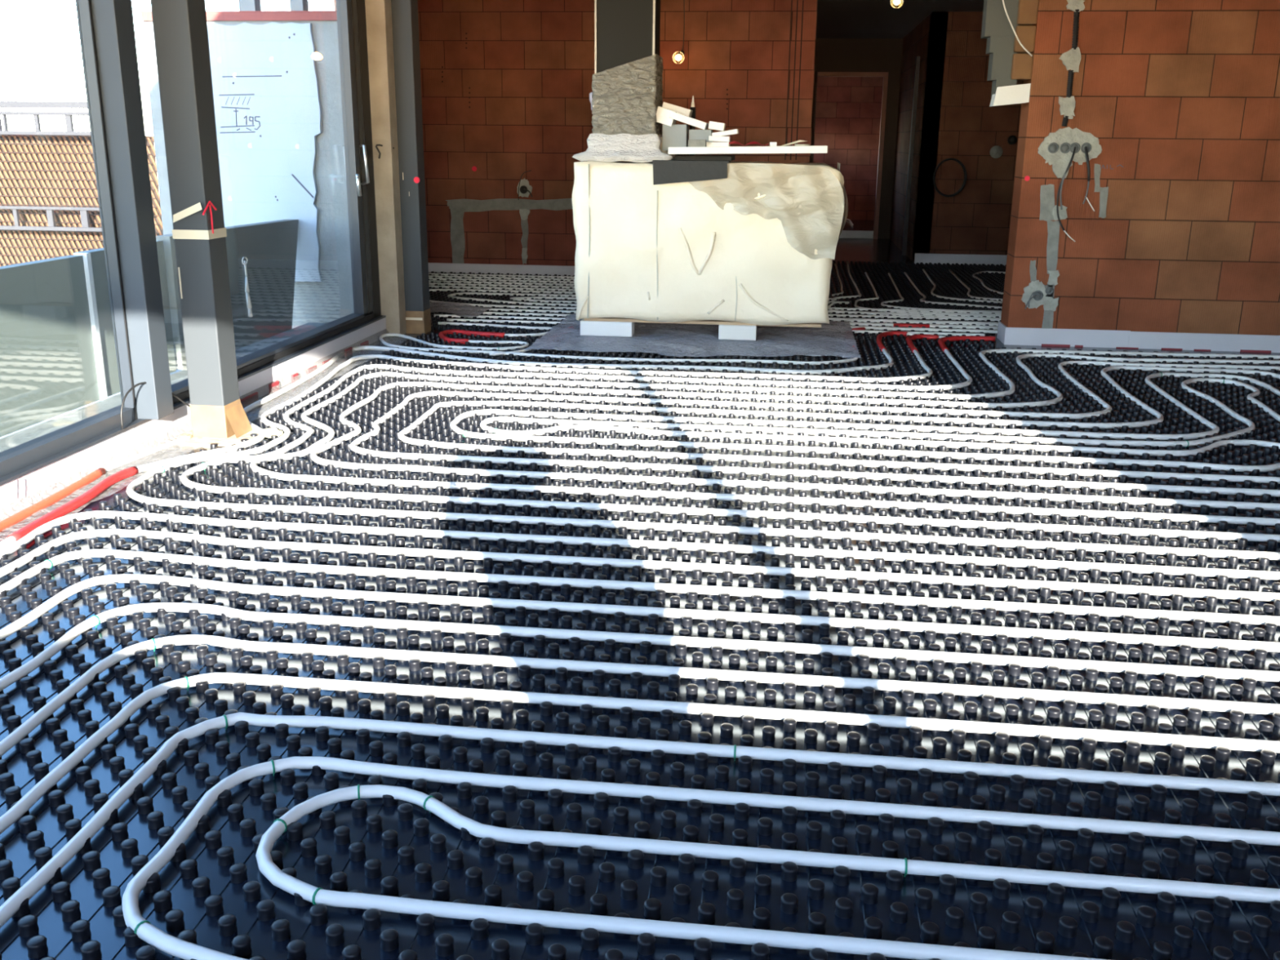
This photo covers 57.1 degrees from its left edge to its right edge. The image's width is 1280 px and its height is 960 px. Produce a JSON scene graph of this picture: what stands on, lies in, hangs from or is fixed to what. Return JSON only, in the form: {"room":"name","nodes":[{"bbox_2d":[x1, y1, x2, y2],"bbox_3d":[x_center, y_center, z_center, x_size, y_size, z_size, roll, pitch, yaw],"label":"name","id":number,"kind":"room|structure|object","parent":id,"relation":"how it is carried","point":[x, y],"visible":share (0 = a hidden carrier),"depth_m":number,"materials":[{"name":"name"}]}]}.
{"room":"building under construction","nodes":[
{"label":"building under construction","id":0,"kind":"room"},
{"bbox_2d":[0,134,163,266],"bbox_3d":[-5.319,-2.482,10.543,3.154,1.171,0.070,2,16,7],"label":"tiled roof","id":1,"kind":"structure","parent":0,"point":[36,171],"depth_m":10.50,"materials":[{"name":"brown"}]},
{"bbox_2d":[0,204,326,452],"bbox_3d":[-19.815,-2.371,14.469,37.020,1.260,60.000,2,16,7],"label":"ground","id":2,"kind":"structure","parent":0,"point":[20,437],"depth_m":5.92,"materials":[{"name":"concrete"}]},
{"bbox_2d":[0,255,100,436],"bbox_3d":[-3.078,-0.143,3.791,0.070,0.730,4.514,2,16,7],"label":"glass panel","id":3,"kind":"object","parent":2,"relation":"on","point":[48,367],"visible":1,"depth_m":5.56,"materials":[{"name":"glass"}]},
{"bbox_2d":[0,101,102,231],"bbox_3d":[-5.488,-2.744,10.301,2.429,1.093,0.050,2,16,7],"label":"railing","id":4,"kind":"object","parent":2,"relation":"on","point":[84,213],"visible":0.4,"depth_m":10.18,"materials":[{"name":"grey"}]},
{"bbox_2d":[73,252,107,399],"bbox_3d":[-2.779,-0.773,5.958,0.070,0.740,0.034,2,16,7],"label":"post","id":5,"kind":"object","parent":2,"relation":"on","point":[86,256],"visible":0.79,"depth_m":5.94,"materials":[{"name":"white"}]},
{"bbox_2d":[74,240,176,396],"bbox_3d":[-2.751,-0.883,6.338,0.070,0.740,0.741,2,16,7],"label":"railing post","id":6,"kind":"object","parent":2,"relation":"on","point":[97,255],"visible":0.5,"depth_m":6.10,"materials":[{"name":"metal"}]},
{"bbox_2d":[142,26,173,235],"bbox_3d":[-3.334,-2.012,8.389,0.104,2.273,0.150,2,16,7],"label":"window pane","id":7,"kind":"object","parent":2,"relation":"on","point":[148,31],"visible":0.21,"depth_m":8.19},
{"bbox_2d":[155,218,298,369],"bbox_3d":[-2.579,-1.254,7.588,0.090,0.760,1.810,2,16,7],"label":"glass panel","id":8,"kind":"object","parent":2,"relation":"on","point":[269,248],"visible":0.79,"depth_m":7.72,"materials":[{"name":"glass"}]},
{"bbox_2d":[0,0,386,485],"bbox_3d":[-2.382,-1.173,3.711,0.200,2.612,9.300,2,16,7],"label":"window","id":9,"kind":"structure","parent":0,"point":[106,28],"depth_m":5.10,"materials":[{"name":"grey"}]},
{"bbox_2d":[241,256,252,317],"bbox_3d":[-2.121,-1.041,6.355,0.021,0.325,0.064,2,16,7],"label":"smear","id":10,"kind":"object","parent":9,"relation":"attached to","point":[246,286],"visible":1,"depth_m":6.35,"materials":[{"name":"grey"}]},
{"bbox_2d":[342,143,369,196],"bbox_3d":[-1.914,-2.061,7.820,0.223,0.330,0.330,2,16,7],"label":"door handle","id":11,"kind":"object","parent":9,"relation":"attached to","point":[357,176],"depth_m":7.77,"materials":[{"name":"silver metal"}]},
{"bbox_2d":[143,20,354,328],"bbox_3d":[-2.628,-2.362,8.407,1.612,2.950,0.250,2,16,7],"label":"wall","id":12,"kind":"structure","parent":0,"point":[330,300],"depth_m":8.33,"materials":[{"name":"paint"}]},
{"bbox_2d":[0,317,386,507],"bbox_3d":[-2.314,0.129,4.160,0.125,0.138,9.455,2,16,7],"label":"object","id":13,"kind":"structure","parent":12,"relation":"attached to","point":[40,478],"depth_m":5.22,"materials":[{"name":"plastic"}]},
{"bbox_2d":[0,328,415,542],"bbox_3d":[-2.248,0.177,4.136,0.219,0.051,9.000,2,16,7],"label":"trim","id":14,"kind":"structure","parent":12,"relation":"attached to","point":[180,449],"depth_m":5.29,"materials":[{"name":"grey"}]},
{"bbox_2d":[141,10,337,21],"bbox_3d":[-2.690,-3.184,8.089,1.492,0.061,0.120,2,16,7],"label":"trim","id":15,"kind":"structure","parent":12,"relation":"attached to","point":[211,15],"depth_m":8.02,"materials":[{"name":"red"}]},
{"bbox_2d":[207,22,322,281],"bbox_3d":[-2.700,-2.256,8.289,0.986,1.811,0.043,2,16,7],"label":"paper sheet","id":16,"kind":"object","parent":12,"relation":"attached to","point":[266,95],"visible":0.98,"depth_m":8.21,"materials":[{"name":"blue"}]},
{"bbox_2d":[238,0,308,10],"bbox_3d":[-2.504,-3.480,7.990,0.455,0.567,0.100,2,16,7],"label":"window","id":17,"kind":"structure","parent":12,"relation":"attached to","point":[244,5],"depth_m":8.03,"materials":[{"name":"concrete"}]},
{"bbox_2d":[364,0,406,334],"bbox_3d":[-1.761,-2.385,8.158,0.165,2.750,0.280,2,16,7],"label":"trim","id":18,"kind":"structure","parent":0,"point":[379,24],"depth_m":8.09,"materials":[{"name":"brown wood"}]},
{"bbox_2d":[417,0,817,266],"bbox_3d":[-0.663,-3.460,11.902,4.730,2.750,0.300,2,16,7],"label":"wall","id":19,"kind":"structure","parent":0,"point":[527,66],"depth_m":11.62,"materials":[{"name":"brick"}]},
{"bbox_2d":[427,262,574,276],"bbox_3d":[-0.645,-2.146,12.114,4.630,0.108,0.015,2,16,7],"label":"baseboard","id":20,"kind":"structure","parent":19,"relation":"attached to","point":[522,269],"depth_m":12.20,"materials":[{"name":"plastic"}]},
{"bbox_2d":[445,169,572,264],"bbox_3d":[-1.341,-2.668,12.020,1.338,0.965,0.076,2,16,7],"label":"chase","id":21,"kind":"object","parent":19,"relation":"attached to","point":[458,207],"visible":0.97,"depth_m":12.05,"materials":[{"name":"paint"}]},
{"bbox_2d":[441,0,804,159],"bbox_3d":[-0.219,-3.920,11.558,3.554,1.463,0.012,2,16,7],"label":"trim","id":22,"kind":"structure","parent":19,"relation":"attached to","point":[791,0],"depth_m":11.35,"materials":[{"name":"brown wood"}]},
{"bbox_2d":[0,219,1279,959],"bbox_3d":[1.619,-1.546,10.273,9.800,0.026,23.600,2,16,7],"label":"floor","id":23,"kind":"structure","parent":0,"point":[214,894],"depth_m":2.99,"materials":[{"name":"black"}]},
{"bbox_2d":[0,434,192,531],"bbox_3d":[-2.230,0.019,4.718,0.100,0.035,1.612,2,16,7],"label":"pipe","id":24,"kind":"object","parent":23,"relation":"on","point":[20,516],"visible":1,"depth_m":4.63,"materials":[{"name":"red"}]},
{"bbox_2d":[150,0,258,448],"bbox_3d":[-1.948,-1.523,5.178,0.399,2.750,0.402,2,16,7],"label":"steel column","id":25,"kind":"structure","parent":23,"relation":"on","point":[219,416],"depth_m":5.23,"materials":[{"name":"grey"}]},
{"bbox_2d":[120,382,190,429],"bbox_3d":[-2.163,-0.350,5.303,0.041,0.227,0.574,5,17,14],"label":"cable","id":26,"kind":"object","parent":25,"relation":"attached to","point":[141,383],"visible":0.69,"depth_m":5.07,"materials":[{"name":"black"}]},
{"bbox_2d":[260,427,283,437],"bbox_3d":[-1.732,-0.222,5.539,0.112,0.042,0.072,2,16,7],"label":"lump","id":27,"kind":"object","parent":23,"relation":"on","point":[268,432],"visible":0.91,"depth_m":5.51,"materials":[{"name":"beige"}]},
{"bbox_2d":[391,0,431,333],"bbox_3d":[-1.612,-2.402,8.220,0.181,2.750,0.170,2,16,7],"label":"steel column","id":28,"kind":"structure","parent":23,"relation":"on","point":[405,20],"depth_m":8.21,"materials":[{"name":"grey"}]},
{"bbox_2d":[0,331,914,550],"bbox_3d":[-0.875,-0.595,6.876,2.760,0.041,6.496,16,22,42],"label":"pipe","id":29,"kind":"object","parent":23,"relation":"on","point":[101,486],"visible":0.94,"depth_m":6.82,"materials":[{"name":"white"}]},
{"bbox_2d":[429,302,492,317],"bbox_3d":[-1.668,-1.401,9.531,1.214,0.012,0.608,9,18,26],"label":"plastic sheet","id":30,"kind":"object","parent":23,"relation":"on","point":[465,310],"visible":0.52,"depth_m":9.46,"materials":[{"name":"white"}]},
{"bbox_2d":[428,280,573,285],"bbox_3d":[-0.412,-1.856,11.231,3.880,0.022,0.022,2,16,7],"label":"pipe","id":31,"kind":"object","parent":23,"relation":"on","point":[429,281],"visible":0.4,"depth_m":11.33,"materials":[{"name":"white"}]},
{"bbox_2d":[428,277,573,283],"bbox_3d":[-0.447,-1.913,11.429,4.000,0.022,0.022,2,16,7],"label":"pipe","id":32,"kind":"object","parent":23,"relation":"on","point":[433,278],"visible":0.33,"depth_m":11.53,"materials":[{"name":"white"}]},
{"bbox_2d":[428,282,574,288],"bbox_3d":[-0.467,-1.802,11.044,3.940,0.022,0.022,2,16,7],"label":"pipe","id":33,"kind":"object","parent":23,"relation":"on","point":[430,283],"visible":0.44,"depth_m":11.13,"materials":[{"name":"white"}]},
{"bbox_2d":[428,275,574,280],"bbox_3d":[-0.393,-1.967,11.616,3.940,0.022,0.022,2,16,7],"label":"pipe","id":34,"kind":"object","parent":23,"relation":"on","point":[429,276],"visible":0.39,"depth_m":11.72,"materials":[{"name":"white"}]},
{"bbox_2d":[428,273,574,278],"bbox_3d":[-0.339,-2.021,11.803,3.880,0.022,0.022,2,16,7],"label":"pipe","id":35,"kind":"object","parent":23,"relation":"on","point":[445,274],"visible":0.41,"depth_m":11.92,"materials":[{"name":"white"}]},
{"bbox_2d":[429,285,574,291],"bbox_3d":[-0.521,-1.748,10.857,4.000,0.022,0.022,2,16,7],"label":"pipe","id":36,"kind":"object","parent":23,"relation":"on","point":[435,286],"visible":0.36,"depth_m":10.94,"materials":[{"name":"white"}]},
{"bbox_2d":[378,321,865,364],"bbox_3d":[-0.106,-0.981,8.232,3.409,0.041,1.557,2,16,7],"label":"pipe","id":37,"kind":"object","parent":23,"relation":"on","point":[442,335],"visible":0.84,"depth_m":7.81,"materials":[{"name":"white"}]},
{"bbox_2d":[0,711,1279,928],"bbox_3d":[0.969,0.784,2.190,4.228,0.038,0.920,2,16,7],"label":"pipe","id":38,"kind":"object","parent":23,"relation":"on","point":[11,906],"visible":0.98,"depth_m":2.66,"materials":[{"name":"white"}]},
{"bbox_2d":[0,672,1279,834],"bbox_3d":[0.928,0.721,2.406,4.464,0.038,0.876,2,16,7],"label":"pipe","id":39,"kind":"object","parent":23,"relation":"on","point":[38,790],"visible":0.97,"depth_m":2.86,"materials":[{"name":"white"}]},
{"bbox_2d":[0,634,1279,756],"bbox_3d":[0.907,0.651,2.644,4.767,0.038,0.822,2,16,7],"label":"pipe","id":40,"kind":"object","parent":23,"relation":"on","point":[20,733],"visible":0.97,"depth_m":3.06,"materials":[{"name":"white"}]},
{"bbox_2d":[0,602,1279,691],"bbox_3d":[0.867,0.576,2.902,5.012,0.038,0.726,2,16,7],"label":"pipe","id":41,"kind":"object","parent":23,"relation":"on","point":[26,668],"visible":0.98,"depth_m":3.27,"materials":[{"name":"white"}]},
{"bbox_2d":[0,573,1279,652],"bbox_3d":[0.849,0.505,3.135,5.307,0.027,0.654,2,16,7],"label":"pipe","id":42,"kind":"object","parent":23,"relation":"on","point":[1245,645],"visible":0.95,"depth_m":3.47,"materials":[{"name":"white"}]},
{"bbox_2d":[0,549,1279,625],"bbox_3d":[0.793,0.431,3.400,5.587,0.038,0.527,2,16,7],"label":"pipe","id":43,"kind":"object","parent":23,"relation":"on","point":[48,564],"visible":0.97,"depth_m":3.67,"materials":[{"name":"white"}]},
{"bbox_2d":[0,528,1279,601],"bbox_3d":[0.815,0.381,3.561,5.784,0.027,0.598,2,16,7],"label":"pipe","id":44,"kind":"object","parent":23,"relation":"on","point":[507,557],"visible":0.98,"depth_m":3.86,"materials":[{"name":"white"}]},
{"bbox_2d":[0,510,1279,580],"bbox_3d":[0.806,0.334,3.725,5.944,0.027,0.638,2,16,7],"label":"pipe","id":45,"kind":"object","parent":23,"relation":"on","point":[987,561],"visible":0.95,"depth_m":4.05,"materials":[{"name":"white"}]},
{"bbox_2d":[525,313,860,358],"bbox_3d":[0.421,-1.026,8.303,2.160,0.026,1.737,2,16,7],"label":"slab","id":46,"kind":"object","parent":23,"relation":"on","point":[836,339],"visible":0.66,"depth_m":8.05,"materials":[{"name":"white"}]},
{"bbox_2d":[571,160,848,340],"bbox_3d":[0.509,-1.641,8.392,1.859,1.226,1.006,2,16,7],"label":"load","id":47,"kind":"object","parent":46,"relation":"on","point":[744,251],"visible":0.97,"depth_m":7.95,"materials":[{"name":"beige plastic"}]},
{"bbox_2d":[572,0,677,162],"bbox_3d":[-0.070,-2.944,7.957,0.698,1.533,0.554,2,16,7],"label":"column","id":48,"kind":"structure","parent":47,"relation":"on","point":[625,98],"depth_m":7.84,"materials":[{"name":"black"}]},
{"bbox_2d":[652,160,730,185],"bbox_3d":[0.350,-2.070,7.925,0.505,0.158,0.300,2,16,7],"label":"flap","id":49,"kind":"object","parent":47,"relation":"on","point":[664,171],"visible":0.97,"depth_m":7.78,"materials":[{"name":"grey"}]},
{"bbox_2d":[671,155,734,160],"bbox_3d":[0.407,-2.283,8.339,0.505,0.030,0.580,2,16,7],"label":"board","id":50,"kind":"object","parent":47,"relation":"on","point":[727,157],"visible":0.64,"depth_m":8.06,"materials":[{"name":"grey plastic"}]},
{"bbox_2d":[667,145,827,154],"bbox_3d":[0.731,-2.232,7.960,1.050,0.065,0.370,2,16,7],"label":"board","id":51,"kind":"object","parent":47,"relation":"on","point":[812,148],"visible":0.96,"depth_m":7.78,"materials":[{"name":"white plastic"}]},
{"bbox_2d":[662,124,688,151],"bbox_3d":[0.242,-2.332,8.021,0.164,0.172,0.160,2,16,7],"label":"foam offcut","id":52,"kind":"object","parent":51,"relation":"on","point":[677,135],"visible":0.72,"depth_m":7.94,"materials":[{"name":"grey"}]},
{"bbox_2d":[656,106,676,126],"bbox_3d":[0.180,-2.468,8.000,0.146,0.129,0.220,2,16,7],"label":"foam offcut","id":53,"kind":"object","parent":52,"relation":"on","point":[663,114],"visible":0.76,"depth_m":7.90,"materials":[{"name":"white"}]},
{"bbox_2d":[688,139,706,146],"bbox_3d":[0.382,-2.238,7.862,0.118,0.066,0.080,2,16,7],"label":"foam offcut","id":54,"kind":"object","parent":51,"relation":"on","point":[691,143],"visible":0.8,"depth_m":7.82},
{"bbox_2d":[688,129,712,142],"bbox_3d":[0.415,-2.322,8.022,0.152,0.126,0.160,2,16,7],"label":"foam offcut","id":55,"kind":"object","parent":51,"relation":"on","point":[693,134],"visible":0.53,"depth_m":7.94,"materials":[{"name":"grey"}]},
{"bbox_2d":[669,111,708,129],"bbox_3d":[0.333,-2.429,7.960,0.249,0.116,0.200,2,16,7],"label":"foam offcut","id":56,"kind":"object","parent":55,"relation":"on","point":[673,115],"visible":0.96,"depth_m":7.87,"materials":[{"name":"white"}]},
{"bbox_2d":[662,102,692,117],"bbox_3d":[0.256,-2.535,8.065,0.197,0.097,0.200,2,16,7],"label":"foam offcut","id":57,"kind":"object","parent":56,"relation":"on","point":[681,110],"visible":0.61,"depth_m":7.97,"materials":[{"name":"white"}]},
{"bbox_2d":[706,142,729,146],"bbox_3d":[0.527,-2.256,7.922,0.150,0.036,0.160,2,16,7],"label":"foam offcut","id":58,"kind":"object","parent":51,"relation":"on","point":[708,144],"visible":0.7,"depth_m":7.85,"materials":[{"name":"white"}]},
{"bbox_2d":[708,135,730,142],"bbox_3d":[0.537,-2.295,7.920,0.140,0.039,0.140,2,16,7],"label":"foam offcut","id":59,"kind":"object","parent":58,"relation":"on","point":[711,138],"visible":1,"depth_m":7.85,"materials":[{"name":"white"}]},
{"bbox_2d":[711,128,738,136],"bbox_3d":[0.578,-2.348,7.973,0.175,0.056,0.160,2,16,7],"label":"foam offcut","id":60,"kind":"object","parent":59,"relation":"on","point":[734,131],"visible":0.89,"depth_m":7.90,"materials":[{"name":"white"}]},
{"bbox_2d":[708,120,725,131],"bbox_3d":[0.519,-2.386,7.938,0.108,0.063,0.140,2,16,7],"label":"foam offcut","id":61,"kind":"object","parent":60,"relation":"on","point":[713,125],"visible":0.93,"depth_m":7.87,"materials":[{"name":"white"}]},
{"bbox_2d":[121,756,1279,959],"bbox_3d":[1.007,0.807,2.112,3.934,0.038,0.704,2,16,7],"label":"pipe","id":62,"kind":"object","parent":23,"relation":"on","point":[144,929],"visible":0.99,"depth_m":2.46,"materials":[{"name":"white"}]},
{"bbox_2d":[126,333,1279,559],"bbox_3d":[1.145,-0.424,6.354,6.143,0.041,4.611,2,16,7],"label":"pipe","id":63,"kind":"object","parent":23,"relation":"on","point":[1246,554],"visible":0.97,"depth_m":4.37,"materials":[{"name":"white"}]},
{"bbox_2d":[429,288,1000,321],"bbox_3d":[0.725,-1.498,10.039,5.917,0.022,1.038,2,16,7],"label":"pipe","id":64,"kind":"object","parent":23,"relation":"on","point":[433,290],"visible":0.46,"depth_m":9.72,"materials":[{"name":"white"}]},
{"bbox_2d":[433,314,997,330],"bbox_3d":[1.005,-1.176,8.938,5.280,0.022,0.022,2,16,7],"label":"pipe","id":65,"kind":"object","parent":23,"relation":"on","point":[434,315],"visible":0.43,"depth_m":9.15,"materials":[{"name":"white"}]},
{"bbox_2d":[446,318,985,336],"bbox_3d":[0.514,-1.142,8.801,4.020,0.022,0.022,2,16,7],"label":"pipe","id":66,"kind":"object","parent":23,"relation":"on","point":[447,319],"visible":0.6,"depth_m":8.67,"materials":[{"name":"white"}]},
{"bbox_2d":[447,292,1001,317],"bbox_3d":[0.926,-1.489,10.014,5.311,0.022,0.638,2,16,7],"label":"pipe","id":67,"kind":"object","parent":23,"relation":"on","point":[459,293],"visible":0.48,"depth_m":10.01,"materials":[{"name":"white"}]},
{"bbox_2d":[180,336,1279,542],"bbox_3d":[0.709,-0.170,5.464,5.338,0.041,4.917,-5,17,-17],"label":"pipe","id":68,"kind":"object","parent":23,"relation":"on","point":[184,478],"visible":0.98,"depth_m":4.56,"materials":[{"name":"white"}]},
{"bbox_2d":[482,311,998,326],"bbox_3d":[1.059,-1.230,9.125,5.020,0.022,0.022,2,16,7],"label":"pipe","id":69,"kind":"object","parent":23,"relation":"on","point":[484,313],"visible":0.3,"depth_m":9.32,"materials":[{"name":"white"}]},
{"bbox_2d":[488,308,998,323],"bbox_3d":[0.955,-1.291,9.331,5.080,0.022,0.022,2,16,7],"label":"pipe","id":70,"kind":"object","parent":23,"relation":"on","point":[493,309],"visible":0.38,"depth_m":9.49,"materials":[{"name":"white"}]},
{"bbox_2d":[510,296,1001,314],"bbox_3d":[1.264,-1.475,9.977,4.831,0.022,0.265,2,16,7],"label":"pipe","id":71,"kind":"object","parent":23,"relation":"on","point":[518,299],"visible":0.36,"depth_m":9.82,"materials":[{"name":"white"}]},
{"bbox_2d":[240,340,1271,401],"bbox_3d":[1.742,-0.865,7.884,8.272,0.049,1.834,-3,17,-12],"label":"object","id":72,"kind":"structure","parent":23,"relation":"on","point":[276,383],"depth_m":8.11,"materials":[{"name":"red"}]},
{"bbox_2d":[249,349,1279,525],"bbox_3d":[1.895,-0.388,6.249,7.137,0.027,3.777,2,16,7],"label":"pipe","id":73,"kind":"object","parent":23,"relation":"on","point":[329,479],"visible":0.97,"depth_m":4.77,"materials":[{"name":"white"}]},
{"bbox_2d":[255,784,1279,959],"bbox_3d":[1.155,0.798,2.147,3.847,0.038,0.402,2,16,7],"label":"pipe","id":74,"kind":"object","parent":23,"relation":"on","point":[286,882],"visible":0.96,"depth_m":2.22,"materials":[{"name":"white"}]},
{"bbox_2d":[310,353,1279,511],"bbox_3d":[1.962,-0.398,6.287,6.832,0.027,3.455,2,16,7],"label":"pipe","id":75,"kind":"object","parent":23,"relation":"on","point":[510,473],"visible":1,"depth_m":4.98,"materials":[{"name":"white"}]},
{"bbox_2d":[349,360,1279,496],"bbox_3d":[2.037,-0.361,6.160,6.586,0.027,2.996,2,16,4],"label":"pipe","id":76,"kind":"object","parent":23,"relation":"on","point":[898,477],"visible":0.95,"depth_m":5.16,"materials":[{"name":"white"}]},
{"bbox_2d":[398,365,1279,484],"bbox_3d":[1.760,-0.397,6.277,5.601,0.027,2.616,2,16,7],"label":"pipe","id":77,"kind":"object","parent":23,"relation":"on","point":[1260,479],"visible":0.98,"depth_m":5.39,"materials":[{"name":"white"}]},
{"bbox_2d":[449,372,1279,471],"bbox_3d":[1.820,-0.391,6.268,5.329,0.038,2.230,2,16,7],"label":"pipe","id":78,"kind":"object","parent":23,"relation":"on","point":[1215,429],"visible":0.98,"depth_m":5.63,"materials":[{"name":"white"}]},
{"bbox_2d":[480,377,1279,456],"bbox_3d":[1.837,-0.366,6.185,5.092,0.038,2.097,2,16,7],"label":"pipe","id":79,"kind":"object","parent":23,"relation":"on","point":[564,424],"visible":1,"depth_m":5.59,"materials":[{"name":"white"}]},
{"bbox_2d":[827,262,1000,318],"bbox_3d":[2.470,-1.900,11.485,1.382,0.020,4.332,2,16,7],"label":"pipe","id":80,"kind":"object","parent":23,"relation":"on","point":[847,265],"visible":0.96,"depth_m":9.57,"materials":[{"name":"white"}]},
{"bbox_2d":[833,318,998,325],"bbox_3d":[2.200,-1.221,9.133,1.387,0.022,0.022,2,16,7],"label":"pipe","id":81,"kind":"object","parent":23,"relation":"on","point":[834,319],"visible":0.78,"depth_m":9.13,"materials":[{"name":"white"}]},
{"bbox_2d":[848,322,997,329],"bbox_3d":[2.158,-1.170,8.955,1.362,0.030,0.032,2,16,7],"label":"pipe","id":82,"kind":"object","parent":23,"relation":"on","point":[900,325],"visible":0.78,"depth_m":8.95,"materials":[{"name":"white"}]},
{"bbox_2d":[850,326,997,333],"bbox_3d":[2.118,-1.121,8.784,1.338,0.022,0.022,2,16,7],"label":"pipe","id":83,"kind":"object","parent":23,"relation":"on","point":[866,327],"visible":0.7,"depth_m":8.77,"materials":[{"name":"white"}]},
{"bbox_2d":[853,271,1001,315],"bbox_3d":[2.553,-1.776,11.057,1.183,0.020,3.024,2,16,7],"label":"pipe","id":84,"kind":"object","parent":23,"relation":"on","point":[865,273],"visible":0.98,"depth_m":9.73,"materials":[{"name":"white"}]},
{"bbox_2d":[880,272,1001,311],"bbox_3d":[2.695,-1.793,11.121,0.983,0.020,2.804,2,16,7],"label":"pipe","id":85,"kind":"object","parent":23,"relation":"on","point":[889,274],"visible":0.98,"depth_m":9.95,"materials":[{"name":"white"}]},
{"bbox_2d":[904,271,1002,308],"bbox_3d":[2.674,-1.830,11.249,0.584,0.020,2.724,-1,16,-5],"label":"pipe","id":86,"kind":"object","parent":23,"relation":"on","point":[905,273],"visible":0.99,"depth_m":10.22,"materials":[{"name":"white"}]},
{"bbox_2d":[922,268,1002,303],"bbox_3d":[2.906,-1.931,11.607,0.500,0.020,2.696,0,16,-2],"label":"pipe","id":87,"kind":"object","parent":23,"relation":"on","point":[923,269],"visible":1,"depth_m":10.53,"materials":[{"name":"white"}]},
{"bbox_2d":[948,269,1003,300],"bbox_3d":[3.259,-1.947,11.672,0.289,0.020,2.470,2,16,7],"label":"pipe","id":88,"kind":"object","parent":23,"relation":"on","point":[949,270],"visible":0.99,"depth_m":10.80,"materials":[{"name":"white"}]},
{"bbox_2d":[972,271,1005,294],"bbox_3d":[3.501,-1.990,11.828,0.339,0.020,1.985,5,17,16],"label":"pipe","id":89,"kind":"object","parent":23,"relation":"on","point":[993,272],"visible":0.95,"depth_m":12.06,"materials":[{"name":"white"}]},
{"bbox_2d":[813,76,883,220],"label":"door","id":90,"kind":"structure","parent":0,"point":[848,108],"depth_m":20.84,"materials":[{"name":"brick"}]},
{"bbox_2d":[809,38,902,239],"bbox_3d":[3.038,-4.898,16.988,1.320,2.750,0.200,2,16,7],"label":"wall","id":91,"kind":"structure","parent":0,"point":[831,55],"depth_m":16.62,"materials":[{"name":"brown"}]},
{"bbox_2d":[817,71,888,239],"bbox_3d":[2.988,-4.642,16.911,0.980,2.300,0.100,2,16,7],"label":"door frame","id":92,"kind":"structure","parent":91,"relation":"in","point":[885,74],"depth_m":16.68,"materials":[{"name":"brown"}]},
{"bbox_2d":[839,230,873,238],"bbox_3d":[2.982,-3.601,17.255,0.980,0.110,0.020,2,16,7],"label":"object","id":93,"kind":"structure","parent":91,"relation":"attached to","point":[845,233],"depth_m":17.22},
{"bbox_2d":[815,0,983,38],"bbox_3d":[2.432,-4.333,9.364,8.220,0.400,23.600,2,16,7],"label":"ceiling","id":94,"kind":"structure","parent":0,"point":[835,19],"depth_m":13.43,"materials":[{"name":"grey"}]},
{"bbox_2d":[889,11,948,262],"bbox_3d":[3.645,-2.149,7.531,5.200,2.750,19.200,2,16,7],"label":"wall","id":95,"kind":"structure","parent":0,"point":[915,44],"depth_m":14.45,"materials":[{"name":"brick"}]},
{"bbox_2d":[902,56,920,255],"bbox_3d":[3.323,-3.947,14.437,0.045,2.350,0.080,2,16,7],"label":"trim","id":96,"kind":"structure","parent":95,"relation":"attached to","point":[917,58],"depth_m":14.39,"materials":[{"name":"grey"}]},
{"bbox_2d":[911,11,1023,262],"bbox_3d":[4.758,-3.820,13.329,3.070,2.750,0.250,2,16,7],"label":"wall","id":97,"kind":"structure","parent":0,"point":[975,220],"depth_m":13.35,"materials":[{"name":"brick"}]},
{"bbox_2d":[933,158,967,196],"bbox_3d":[3.525,-3.442,13.401,0.378,0.431,0.042,2,16,7],"label":"cable coil","id":98,"kind":"object","parent":97,"relation":"hanging from","point":[961,188],"visible":1,"depth_m":13.39,"materials":[{"name":"black rubber"}]},
{"bbox_2d":[914,253,1007,265],"bbox_3d":[4.581,-2.527,13.586,2.770,0.120,0.015,2,16,7],"label":"baseboard","id":99,"kind":"structure","parent":97,"relation":"attached to","point":[927,258],"depth_m":13.68,"materials":[{"name":"plastic"}]},
{"bbox_2d":[989,146,1002,158],"bbox_3d":[4.027,-3.708,13.309,0.140,0.136,0.030,2,16,7],"label":"wall box","id":100,"kind":"object","parent":97,"relation":"attached to","point":[996,152],"visible":1,"depth_m":13.29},
{"bbox_2d":[1000,0,1279,335],"bbox_3d":[4.448,-2.238,7.864,3.690,2.750,0.280,2,16,7],"label":"wall","id":101,"kind":"structure","parent":0,"point":[1184,95],"depth_m":7.89,"materials":[{"name":"brick"}]},
{"bbox_2d":[981,0,1039,106],"bbox_3d":[2.459,-3.096,7.827,0.322,1.170,0.205,2,16,7],"label":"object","id":102,"kind":"object","parent":101,"relation":"attached to","point":[1009,63],"visible":0.93,"depth_m":7.82,"materials":[{"name":"grey"}]},
{"bbox_2d":[1021,280,1046,308],"bbox_3d":[2.749,-1.293,8.201,0.172,0.199,0.014,2,16,7],"label":"socket patch","id":103,"kind":"object","parent":101,"relation":"attached to","point":[1033,286],"visible":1,"depth_m":8.20,"materials":[{"name":"paint"}]},
{"bbox_2d":[1025,0,1108,328],"bbox_3d":[2.924,-2.080,7.932,0.494,2.166,0.088,2,16,7],"label":"chase","id":104,"kind":"object","parent":101,"relation":"attached to","point":[1064,146],"visible":1,"depth_m":7.93,"materials":[{"name":"paint"}]},
{"bbox_2d":[996,321,1279,352],"bbox_3d":[4.379,-0.979,8.238,3.605,0.122,0.317,2,16,7],"label":"edge insulation strip","id":105,"kind":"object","parent":101,"relation":"attached to","point":[1006,335],"depth_m":8.19,"materials":[{"name":"plastic"}]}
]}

